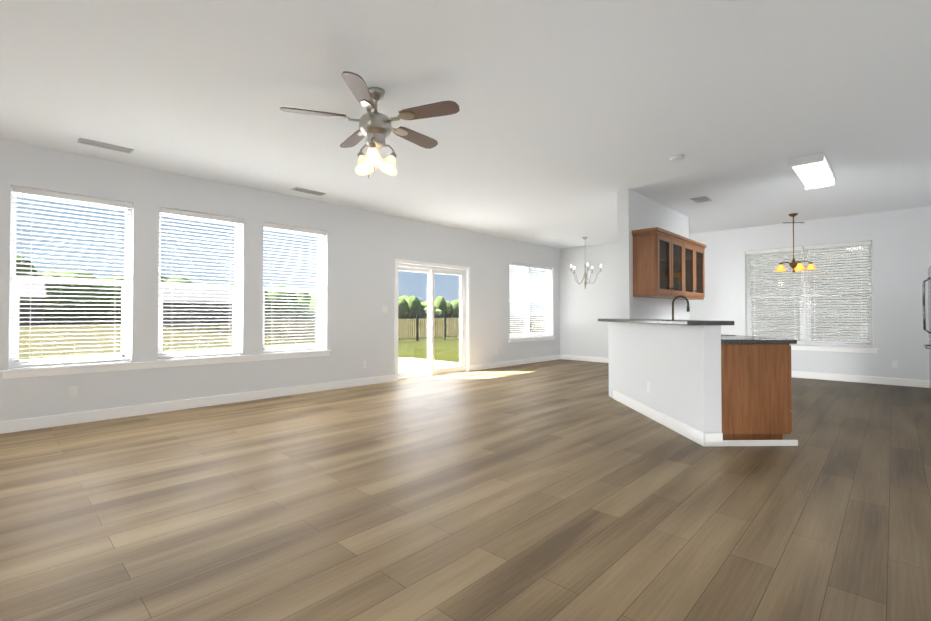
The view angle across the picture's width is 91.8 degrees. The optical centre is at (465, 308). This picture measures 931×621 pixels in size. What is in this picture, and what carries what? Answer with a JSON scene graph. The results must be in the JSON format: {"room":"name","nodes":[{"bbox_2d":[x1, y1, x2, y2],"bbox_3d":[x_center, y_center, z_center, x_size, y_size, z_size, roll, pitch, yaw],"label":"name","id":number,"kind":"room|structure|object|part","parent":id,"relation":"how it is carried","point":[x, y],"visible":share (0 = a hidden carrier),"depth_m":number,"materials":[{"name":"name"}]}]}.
{"room":"empty living room","nodes":[
{"label":"empty living room","id":0,"kind":"room"},
{"bbox_2d":[0,139,559,421],"bbox_3d":[-1.590,-0.167,7.408,0.200,2.800,11.800,-1,-1,44],"label":"wall","id":1,"kind":"structure","parent":0,"point":[364,250],"depth_m":6.01,"materials":[{"name":"white paint"}]},
{"bbox_2d":[8,187,130,367],"bbox_3d":[-4.149,-0.294,4.785,0.075,1.772,0.962,-1,-1,44],"label":"window","id":2,"kind":"structure","parent":1,"relation":"in","point":[124,317],"depth_m":4.70,"materials":[{"name":"white plastic"}]},
{"bbox_2d":[10,186,132,367],"bbox_3d":[-4.077,-0.299,4.717,0.060,1.764,0.954,-1,-1,44],"label":"window blind","id":3,"kind":"object","parent":2,"relation":"attached to","point":[61,196],"visible":0.94,"depth_m":4.68,"materials":[{"name":"white plastic"}]},
{"bbox_2d":[21,193,32,343],"bbox_3d":[-4.309,-0.285,4.443,0.045,1.688,0.101,0,-1,5],"label":"cord","id":4,"kind":"object","parent":3,"relation":"attached to","point":[31,262],"depth_m":4.45,"materials":[{"name":"white fabric"}]},
{"bbox_2d":[114,206,116,327],"bbox_3d":[-3.847,-0.278,4.959,0.056,1.688,0.002,-1,-1,44],"label":"cord","id":5,"kind":"object","parent":3,"relation":"attached to","point":[116,206],"depth_m":4.95,"materials":[{"name":"white fabric"}]},
{"bbox_2d":[68,386,76,397],"bbox_3d":[-4.049,0.864,4.653,0.008,0.115,0.072,-1,-1,44],"label":"outlet","id":6,"kind":"object","parent":1,"relation":"attached to","point":[72,391],"visible":1,"depth_m":4.65,"materials":[{"name":"white plastic"}]},
{"bbox_2d":[0,350,331,378],"bbox_3d":[-3.246,0.650,5.555,0.135,0.083,3.470,-1,-1,44],"label":"sill","id":7,"kind":"structure","parent":1,"relation":"attached to","point":[33,372],"depth_m":5.11,"materials":[{"name":"white"}]},
{"bbox_2d":[0,375,394,433],"bbox_3d":[-3.306,1.148,5.426,0.016,0.115,6.130,-1,-1,44],"label":"baseboard","id":8,"kind":"structure","parent":1,"relation":"attached to","point":[18,425],"depth_m":5.26,"materials":[{"name":"white wood"}]},
{"bbox_2d":[158,213,240,358],"bbox_3d":[-3.326,-0.282,5.651,0.075,1.772,0.932,-1,-1,44],"label":"window","id":9,"kind":"structure","parent":1,"relation":"in","point":[235,336],"depth_m":5.67,"materials":[{"name":"white plastic"}]},
{"bbox_2d":[158,207,242,358],"bbox_3d":[-3.253,-0.287,5.583,0.060,1.764,0.924,-1,-1,44],"label":"window blind","id":10,"kind":"object","parent":9,"relation":"attached to","point":[198,215],"visible":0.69,"depth_m":5.55,"materials":[{"name":"white plastic"}]},
{"bbox_2d":[166,213,173,325],"bbox_3d":[-3.477,-0.273,5.320,0.043,1.688,0.098,0,-1,2],"label":"cord","id":11,"kind":"object","parent":10,"relation":"attached to","point":[171,274],"depth_m":5.32,"materials":[{"name":"white fabric"}]},
{"bbox_2d":[229,222,231,352],"bbox_3d":[-3.031,-0.265,5.817,0.056,1.688,0.002,-1,-1,44],"label":"cord","id":12,"kind":"object","parent":10,"relation":"attached to","point":[231,222],"depth_m":5.81,"materials":[{"name":"white fabric"}]},
{"bbox_2d":[263,227,323,352],"bbox_3d":[-2.502,-0.270,6.518,0.075,1.772,0.942,-1,-1,44],"label":"window","id":13,"kind":"structure","parent":1,"relation":"in","point":[319,344],"depth_m":6.62,"materials":[{"name":"white plastic"}]},
{"bbox_2d":[263,222,326,352],"bbox_3d":[-2.430,-0.275,6.449,0.060,1.764,0.934,-1,-1,44],"label":"window blind","id":14,"kind":"object","parent":13,"relation":"attached to","point":[293,229],"visible":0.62,"depth_m":6.43,"materials":[{"name":"white plastic"}]},
{"bbox_2d":[271,251,273,334],"bbox_3d":[-2.657,-0.260,6.182,0.043,1.688,0.099,0,-1,2],"label":"cord","id":15,"kind":"object","parent":14,"relation":"attached to","point":[273,251],"depth_m":6.20,"materials":[{"name":"white fabric"}]},
{"bbox_2d":[315,275,317,347],"bbox_3d":[-2.206,-0.253,6.686,0.056,1.688,0.002,-1,-1,44],"label":"cord","id":16,"kind":"object","parent":14,"relation":"attached to","point":[317,300],"depth_m":6.67,"materials":[{"name":"white plastic"}]},
{"bbox_2d":[382,306,387,312],"bbox_3d":[-1.342,0.015,7.514,0.008,0.115,0.115,-1,-1,44],"label":"light switch","id":17,"kind":"object","parent":1,"relation":"attached to","point":[384,309],"visible":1,"depth_m":7.51,"materials":[{"name":"white plastic"}]},
{"bbox_2d":[397,263,465,379],"bbox_3d":[-0.643,0.239,8.420,0.150,2.014,1.752,-1,-1,44],"label":"sliding glass door","id":18,"kind":"structure","parent":1,"relation":"in","point":[431,370],"depth_m":8.41,"materials":[{"name":"white plastic"}]},
{"bbox_2d":[394,259,469,380],"bbox_3d":[-0.555,0.206,8.337,0.014,2.080,1.880,-1,-1,44],"label":"door frame","id":19,"kind":"structure","parent":1,"relation":"attached to","point":[397,261],"depth_m":7.70,"materials":[{"name":"white wood"}]},
{"bbox_2d":[470,355,559,370],"bbox_3d":[1.240,1.216,10.210,0.016,0.115,3.350,-1,-1,44],"label":"baseboard","id":20,"kind":"structure","parent":1,"relation":"attached to","point":[547,358],"depth_m":9.96,"materials":[{"name":"white"}]},
{"bbox_2d":[509,266,548,336],"bbox_3d":[1.468,-0.170,10.696,0.075,1.692,1.752,-1,-1,44],"label":"window","id":21,"kind":"structure","parent":1,"relation":"in","point":[529,309],"depth_m":10.69,"materials":[{"name":"white plastic"}]},
{"bbox_2d":[509,262,551,337],"bbox_3d":[1.540,-0.175,10.628,0.060,1.684,1.744,-1,-1,44],"label":"window blind","id":22,"kind":"object","parent":21,"relation":"attached to","point":[527,279],"visible":0.85,"depth_m":10.60,"materials":[{"name":"white plastic"}]},
{"bbox_2d":[510,265,512,336],"bbox_3d":[1.030,-0.165,10.065,0.041,1.608,0.091,0,-1,-4],"label":"cord","id":23,"kind":"object","parent":22,"relation":"attached to","point":[510,265],"depth_m":10.07,"materials":[{"name":"white plastic"}]},
{"bbox_2d":[526,267,528,335],"bbox_3d":[1.446,-0.158,10.528,0.056,1.608,0.002,-1,-1,44],"label":"cord","id":24,"kind":"object","parent":22,"relation":"attached to","point":[526,303],"depth_m":10.51,"materials":[{"name":"white fabric"}]},
{"bbox_2d":[508,336,555,342],"bbox_3d":[1.552,0.722,10.604,0.135,0.083,1.880,-1,-1,44],"label":"window sill","id":25,"kind":"structure","parent":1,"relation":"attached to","point":[530,339],"depth_m":10.51,"materials":[{"name":"white"}]},
{"bbox_2d":[0,359,930,620],"bbox_3d":[1.383,1.243,4.564,8.400,0.100,11.800,-1,-1,44],"label":"floor","id":26,"kind":"structure","parent":0,"point":[562,490],"depth_m":2.60,"materials":[{"name":"brown wood"}]},
{"bbox_2d":[608,323,797,446],"bbox_3d":[2.344,0.681,4.915,2.081,1.035,1.905,-1,-1,44],"label":"kitchen island","id":27,"kind":"object","parent":26,"relation":"on","point":[705,383],"depth_m":3.90,"materials":[{"name":"white paint"}]},
{"bbox_2d":[598,319,733,326],"bbox_3d":[2.057,0.144,5.032,1.975,0.038,1.975,-1,-1,44],"label":"countertop","id":28,"kind":"structure","parent":27,"relation":"on","point":[641,322],"depth_m":4.27,"materials":[{"name":"black stone"}]},
{"bbox_3d":[2.343,0.070,4.941,0.158,0.426,0.201,-1,-1,44],"label":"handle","id":29,"kind":"part","parent":28,"relation":"part of","materials":[{"name":"brown metal"}]},
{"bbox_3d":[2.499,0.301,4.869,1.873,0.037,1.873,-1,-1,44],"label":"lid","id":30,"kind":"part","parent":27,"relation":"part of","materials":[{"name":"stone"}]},
{"bbox_2d":[782,339,796,346],"bbox_3d":[2.499,0.301,4.869,1.873,0.037,1.873,-1,-1,44],"label":"countertop","id":31,"kind":"structure","parent":27,"relation":"on","point":[788,341],"depth_m":3.87,"materials":[{"name":"black stone"}]},
{"bbox_2d":[922,265,930,389],"bbox_3d":[6.567,0.319,5.693,1.121,1.780,0.910,-1,-1,44],"label":"fridge","id":32,"kind":"object","parent":26,"relation":"on","point":[928,279],"visible":1,"depth_m":6.07,"materials":[{"name":"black metal"}]},
{"bbox_3d":[6.189,0.056,6.056,0.079,0.939,0.727,-1,-1,44],"label":"handle","id":33,"kind":"part","parent":32,"relation":"part of","materials":[{"name":"silver metal"}]},
{"bbox_3d":[6.232,0.280,6.012,0.055,1.687,0.904,-1,-1,44],"label":"door","id":34,"kind":"part","parent":32,"relation":"part of","materials":[{"name":"silver metal"}]},
{"bbox_2d":[0,0,930,248],"bbox_3d":[1.383,-1.667,4.605,8.400,0.120,11.800,-1,-1,44],"label":"ceiling","id":35,"kind":"structure","parent":0,"point":[567,121],"depth_m":3.51,"materials":[{"name":"white paint"}]},
{"bbox_2d":[78,138,133,153],"bbox_3d":[-3.551,-1.602,4.464,0.140,0.014,0.420,-1,-1,44],"label":"ceiling vent","id":36,"kind":"object","parent":35,"relation":"in","point":[104,145],"visible":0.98,"depth_m":4.45,"materials":[{"name":"grey metal"}]},
{"bbox_2d":[291,187,325,195],"bbox_3d":[-2.122,-1.578,6.113,0.140,0.014,0.420,-1,-1,44],"label":"ceiling vent","id":37,"kind":"object","parent":35,"relation":"in","point":[308,191],"visible":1,"depth_m":6.08,"materials":[{"name":"grey metal"}]},
{"bbox_2d":[280,71,459,177],"bbox_3d":[-0.659,-1.296,3.420,1.271,0.655,1.252,-1,-1,44],"label":"ceiling fan","id":38,"kind":"object","parent":35,"relation":"hanging from","point":[376,128],"visible":1,"depth_m":3.29,"materials":[{"name":"brown wood"}]},
{"bbox_3d":[-0.673,-1.093,3.390,0.308,0.144,0.308,-1,-1,44],"label":"lamp shade","id":39,"kind":"part","parent":38,"relation":"part of","materials":[{"name":"white glass"}]},
{"bbox_3d":[-0.674,-1.192,3.405,0.291,0.103,0.291,-1,-1,44],"label":"arm","id":40,"kind":"part","parent":38,"relation":"part of"},
{"bbox_2d":[570,237,601,288],"bbox_3d":[2.611,-0.973,9.813,0.698,1.120,0.675,-1,-1,44],"label":"dining chandelier","id":41,"kind":"object","parent":35,"relation":"hanging from","point":[585,273],"visible":1,"depth_m":9.76,"materials":[{"name":"silver metal"}]},
{"bbox_2d":[670,155,683,160],"bbox_3d":[2.241,-1.589,4.781,0.140,0.030,0.140,-1,-1,44],"label":"smoke detector","id":42,"kind":"object","parent":35,"relation":"attached to","point":[676,157],"visible":1,"depth_m":4.75,"materials":[{"name":"white plastic"}]},
{"bbox_2d":[690,196,711,202],"bbox_3d":[3.413,-1.572,6.537,0.200,0.014,0.320,-1,-1,44],"label":"air vent","id":43,"kind":"object","parent":35,"relation":"attached to","point":[701,199],"depth_m":6.51,"materials":[{"name":"grey metal"}]},
{"bbox_2d":[774,213,816,272],"bbox_3d":[5.461,-1.076,7.497,0.598,0.980,0.596,-1,-1,44],"label":"chandelier","id":44,"kind":"object","parent":35,"relation":"hanging from","point":[795,266],"visible":1,"depth_m":7.46,"materials":[{"name":"yellow glass"}]},
{"bbox_3d":[5.461,-0.677,7.491,0.598,0.092,0.596,-1,-1,44],"label":"lamp shade","id":45,"kind":"part","parent":44,"relation":"part of","materials":[{"name":"orange"}]},
{"bbox_2d":[787,153,835,189],"bbox_3d":[4.012,-1.556,5.208,0.320,0.084,1.240,-1,-1,44],"label":"fluorescent ceiling light","id":46,"kind":"object","parent":35,"relation":"attached to","point":[814,171],"visible":1,"depth_m":5.02,"materials":[{"name":"white plastic"}]},
{"bbox_2d":[617,189,689,319],"bbox_3d":[2.943,-0.174,6.909,0.160,2.800,2.420,-1,-1,44],"label":"wall","id":47,"kind":"structure","parent":0,"point":[636,211],"depth_m":6.20,"materials":[{"name":"white paint"}]},
{"bbox_2d":[632,231,687,298],"bbox_3d":[2.733,-0.587,6.335,0.329,0.810,1.071,-1,-1,44],"label":"upper cabinet","id":48,"kind":"object","parent":47,"relation":"attached to","point":[668,264],"depth_m":6.02,"materials":[{"name":"brown wood"}]},
{"bbox_2d":[688,243,704,298],"bbox_3d":[3.373,-0.577,7.009,0.329,0.810,1.071,-1,-1,44],"label":"upper cabinet","id":49,"kind":"object","parent":47,"relation":"attached to","point":[696,265],"depth_m":6.97,"materials":[{"name":"brown wood"}]},
{"bbox_3d":[3.164,-0.569,6.566,0.004,0.640,1.856,-1,-1,44],"label":"panel","id":50,"kind":"part","parent":49,"relation":"part of","materials":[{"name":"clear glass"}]},
{"bbox_2d":[560,206,930,379],"bbox_3d":[5.450,-0.148,8.720,8.200,2.800,0.200,-1,-1,44],"label":"wall","id":51,"kind":"structure","parent":0,"point":[901,250],"depth_m":7.97,"materials":[{"name":"white paint"}]},
{"bbox_2d":[560,355,928,387],"bbox_3d":[4.839,1.200,9.132,6.720,0.115,0.016,-1,-1,44],"label":"baseboard","id":52,"kind":"structure","parent":51,"relation":"attached to","point":[797,374],"depth_m":7.60,"materials":[{"name":"white"}]},
{"bbox_2d":[746,245,873,346],"bbox_3d":[6.128,-0.221,8.142,1.812,1.762,0.075,-1,-1,44],"label":"window","id":53,"kind":"structure","parent":51,"relation":"in","point":[804,321],"depth_m":8.09,"materials":[{"name":"white plastic"}]},
{"bbox_2d":[745,241,872,346],"bbox_3d":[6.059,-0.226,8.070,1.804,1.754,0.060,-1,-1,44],"label":"window blind","id":54,"kind":"object","parent":53,"relation":"attached to","point":[816,247],"visible":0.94,"depth_m":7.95,"materials":[{"name":"white plastic"}]},
{"bbox_2d":[809,249,814,327],"bbox_3d":[6.136,-0.210,7.971,0.094,1.678,0.042,0,-1,-1],"label":"cord","id":55,"kind":"object","parent":54,"relation":"attached to","point":[814,288],"depth_m":7.99,"materials":[{"name":"white fabric"}]},
{"bbox_2d":[790,345,878,352],"bbox_3d":[6.049,0.706,8.045,1.940,0.083,0.135,-1,-1,44],"label":"sill","id":56,"kind":"structure","parent":51,"relation":"attached to","point":[837,349],"depth_m":7.72,"materials":[{"name":"white"}]},
{"bbox_2d":[892,361,897,367],"bbox_3d":[6.864,0.901,7.216,0.072,0.115,0.008,-1,-1,44],"label":"electrical outlet","id":57,"kind":"object","parent":51,"relation":"attached to","point":[894,364],"visible":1,"depth_m":7.21,"materials":[{"name":"white plastic"}]},
{"label":"outside","id":58,"kind":"structure","parent":0,"visible":0},
{"bbox_2d":[8,317,545,362],"bbox_3d":[-70.087,2.566,80.319,320.000,0.310,420.000,-1,-1,44],"label":"lawn","id":59,"kind":"structure","parent":58,"point":[423,350],"depth_m":22.16,"materials":[{"name":"green plant"}]},
{"bbox_2d":[19,297,42,325],"bbox_3d":[-53.704,0.384,48.228,9.000,3.140,12.000,-1,-1,44],"label":"house","id":60,"kind":"structure","parent":59,"relation":"on","point":[32,314],"depth_m":48.82,"materials":[{"name":"grey"}]},
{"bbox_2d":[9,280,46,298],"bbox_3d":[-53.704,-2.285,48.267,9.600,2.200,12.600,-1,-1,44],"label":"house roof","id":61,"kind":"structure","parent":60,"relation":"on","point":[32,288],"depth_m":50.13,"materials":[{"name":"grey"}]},
{"bbox_2d":[163,301,232,323],"bbox_3d":[-40.073,0.671,68.381,10.000,3.140,14.000,-1,-1,44],"label":"house","id":62,"kind":"structure","parent":59,"relation":"on","point":[198,311],"depth_m":63.65,"materials":[{"name":"grey"}]},
{"bbox_2d":[163,287,232,301],"bbox_3d":[-40.073,-2.099,68.420,10.600,2.400,14.600,-1,-1,44],"label":"house roof","id":63,"kind":"structure","parent":62,"relation":"on","point":[195,293],"depth_m":65.33,"materials":[{"name":"grey"}]},
{"bbox_2d":[16,255,458,323],"bbox_3d":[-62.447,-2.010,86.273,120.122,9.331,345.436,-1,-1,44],"label":"tree","id":64,"kind":"object","parent":59,"relation":"on","point":[439,311],"depth_m":64.82,"materials":[{"name":"green plant"}]},
{"bbox_2d":[163,314,545,341],"bbox_3d":[-1.353,1.200,40.183,45.030,1.280,35.551,-1,-1,44],"label":"fence","id":65,"kind":"object","parent":59,"relation":"on","point":[292,332],"depth_m":23.64,"materials":[{"name":"brown wood"}]},
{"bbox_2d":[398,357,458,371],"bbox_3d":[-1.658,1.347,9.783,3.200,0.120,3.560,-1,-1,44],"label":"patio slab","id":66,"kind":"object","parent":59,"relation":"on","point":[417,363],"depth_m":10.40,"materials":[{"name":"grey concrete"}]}
]}

